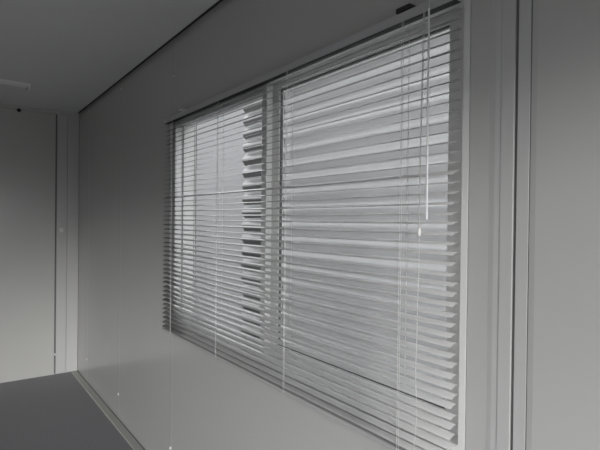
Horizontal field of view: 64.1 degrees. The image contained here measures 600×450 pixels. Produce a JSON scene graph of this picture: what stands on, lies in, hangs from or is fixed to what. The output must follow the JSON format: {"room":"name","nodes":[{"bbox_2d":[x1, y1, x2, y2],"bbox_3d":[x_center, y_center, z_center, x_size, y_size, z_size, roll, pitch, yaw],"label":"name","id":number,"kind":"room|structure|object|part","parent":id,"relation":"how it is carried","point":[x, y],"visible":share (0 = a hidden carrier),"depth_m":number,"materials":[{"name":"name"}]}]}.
{"room":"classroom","nodes":[
{"label":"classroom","id":0,"kind":"room"},
{"bbox_2d":[0,107,78,382],"bbox_3d":[-3.337,0.133,3.779,2.923,2.726,0.100,0,1,-36],"label":"wall","id":1,"kind":"structure","parent":0,"point":[27,138],"depth_m":4.35,"materials":[{"name":"paint"}]},
{"bbox_2d":[0,103,76,116],"bbox_3d":[-3.258,-1.055,3.744,2.797,0.032,0.020,0,1,-36],"label":"trim","id":2,"kind":"structure","parent":1,"relation":"attached to","point":[1,105],"depth_m":4.37,"materials":[{"name":"metal"}]},
{"bbox_2d":[54,114,56,373],"bbox_3d":[-2.291,0.168,4.489,0.013,2.456,0.001,0,1,-36],"label":"trim","id":3,"kind":"structure","parent":1,"relation":"attached to","point":[56,114],"depth_m":4.49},
{"bbox_2d":[53,115,66,373],"bbox_3d":[-2.255,0.169,4.508,0.103,2.456,0.013,0,1,-36],"label":"trim","id":4,"kind":"structure","parent":1,"relation":"attached to","point":[60,354],"depth_m":4.51,"materials":[{"name":"metal"}]},
{"bbox_2d":[66,114,78,371],"bbox_3d":[-2.170,0.169,4.571,0.098,2.456,0.012,0,1,-36],"label":"trim","id":5,"kind":"structure","parent":1,"relation":"attached to","point":[73,122],"depth_m":4.57,"materials":[{"name":"metal"}]},
{"bbox_2d":[0,372,132,449],"bbox_3d":[-1.660,1.492,1.514,2.943,0.120,5.770,0,1,-36],"label":"floor","id":6,"kind":"structure","parent":0,"point":[49,412],"depth_m":3.51,"materials":[{"name":"grey carpet"}]},
{"bbox_2d":[0,0,222,112],"bbox_3d":[-1.599,-1.059,1.519,2.823,0.050,5.570,0,1,-36],"label":"ceiling","id":7,"kind":"structure","parent":0,"point":[69,52],"depth_m":2.72,"materials":[{"name":"white paint"}]},
{"bbox_2d":[0,79,30,90],"bbox_3d":[-2.890,-1.042,2.997,2.102,0.034,0.128,0,1,-36],"label":"recessed light","id":8,"kind":"object","parent":7,"relation":"in","point":[4,83],"visible":1,"depth_m":3.54,"materials":[{"name":"white plastic"}]},
{"bbox_2d":[0,81,26,89],"bbox_3d":[-2.890,-1.037,2.996,2.060,0.016,0.094,0,1,-36],"label":"diffuser","id":9,"kind":"object","parent":8,"relation":"attached to","point":[11,84],"depth_m":3.53,"materials":[{"name":"white plastic"}]},
{"bbox_2d":[77,0,599,449],"bbox_3d":[-0.436,0.176,2.397,0.122,2.726,5.770,0,1,-36],"label":"wall","id":10,"kind":"structure","parent":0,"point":[216,405],"depth_m":1.16,"materials":[{"name":"paint"}]},
{"bbox_2d":[71,370,143,449],"bbox_3d":[-0.515,1.435,2.352,0.053,0.007,5.558,0,1,-36],"label":"baseboard","id":11,"kind":"structure","parent":10,"relation":"attached to","point":[123,431],"depth_m":3.57,"materials":[{"name":"metal"}]},
{"bbox_2d":[162,0,462,449],"bbox_3d":[-0.197,0.008,1.938,0.060,1.218,1.933,0,1,-36],"label":"blind","id":12,"kind":"object","parent":10,"relation":"attached to","point":[409,13],"visible":1,"depth_m":1.53,"materials":[{"name":"plastic"}]},
{"bbox_3d":[-0.698,0.013,2.600,0.001,1.162,0.001,0,1,-36],"label":"lift cord","id":13,"kind":"part","parent":12,"relation":"part of","materials":[{"name":"white fabric"}]},
{"bbox_3d":[-0.690,0.013,2.613,0.032,1.162,0.002,0,1,-36],"label":"ladder cord","id":14,"kind":"part","parent":12,"relation":"part of","materials":[{"name":"white fabric"}]},
{"bbox_3d":[-0.375,0.019,2.163,0.001,1.162,0.001,0,1,-36],"label":"lift cord","id":15,"kind":"part","parent":12,"relation":"part of","materials":[{"name":"white fabric"}]},
{"bbox_3d":[-0.366,0.019,2.176,0.032,1.162,0.002,0,1,-36],"label":"ladder cord","id":16,"kind":"part","parent":12,"relation":"part of","materials":[{"name":"white fabric"}]},
{"bbox_3d":[-0.200,0.603,1.946,0.025,0.013,1.928,0,1,-36],"label":"rail","id":17,"kind":"part","parent":12,"relation":"part of","materials":[{"name":"white paint"}]},
{"bbox_3d":[-0.052,0.026,1.725,0.001,1.162,0.001,0,1,-36],"label":"lift cord","id":18,"kind":"part","parent":12,"relation":"part of","materials":[{"name":"white fabric"}]},
{"bbox_3d":[-0.043,0.026,1.738,0.032,1.162,0.002,0,1,-36],"label":"ladder cord","id":19,"kind":"part","parent":12,"relation":"part of","materials":[{"name":"white fabric"}]},
{"bbox_3d":[0.272,0.033,1.288,0.001,1.162,0.001,0,1,-36],"label":"lift cord","id":20,"kind":"part","parent":12,"relation":"part of","materials":[{"name":"white fabric"}]},
{"bbox_3d":[0.280,0.033,1.301,0.032,1.162,0.002,0,1,-36],"label":"ladder cord","id":21,"kind":"part","parent":12,"relation":"part of","materials":[{"name":"white fabric"}]},
{"bbox_3d":[0.310,-0.272,1.220,0.012,0.557,0.006,0,1,-36],"label":"pull cord","id":22,"kind":"part","parent":12,"relation":"part of","materials":[{"name":"white fabric"}]},
{"bbox_2d":[169,0,471,449],"bbox_3d":[-0.114,-0.018,1.988,0.134,1.151,1.939,0,1,-36],"label":"window","id":23,"kind":"structure","parent":10,"relation":"attached to","point":[461,198],"depth_m":1.45,"materials":[{"name":"white plastic"}]},
{"bbox_3d":[-0.418,-0.028,2.325,0.028,1.087,0.982,0,1,-36],"label":"sash","id":24,"kind":"part","parent":23,"relation":"part of","materials":[{"name":"glass"}]},
{"bbox_3d":[0.164,-0.016,1.605,0.025,1.087,0.943,0,1,-36],"label":"sash","id":25,"kind":"part","parent":23,"relation":"part of","materials":[{"name":"glass"}]},
{"label":"outside","id":26,"kind":"structure","parent":0,"visible":0},
{"bbox_3d":[-0.019,1.682,0.013,120.000,0.160,120.000,0,1,-36],"label":"ground","id":27,"kind":"structure","parent":26,"visible":0},
{"bbox_2d":[195,107,244,331],"bbox_3d":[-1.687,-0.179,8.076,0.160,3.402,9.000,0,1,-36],"label":"cabin","id":28,"kind":"object","parent":27,"relation":"on","point":[214,158],"visible":0.07,"depth_m":7.37,"materials":[{"name":"metal"}]},
{"bbox_2d":[241,30,449,398],"bbox_3d":[0.351,0.140,3.395,0.038,2.880,3.040,0,1,-36],"label":"wall","id":29,"kind":"structure","parent":27,"relation":"on","point":[441,138],"depth_m":3.28,"materials":[{"name":"metal"}]}
]}

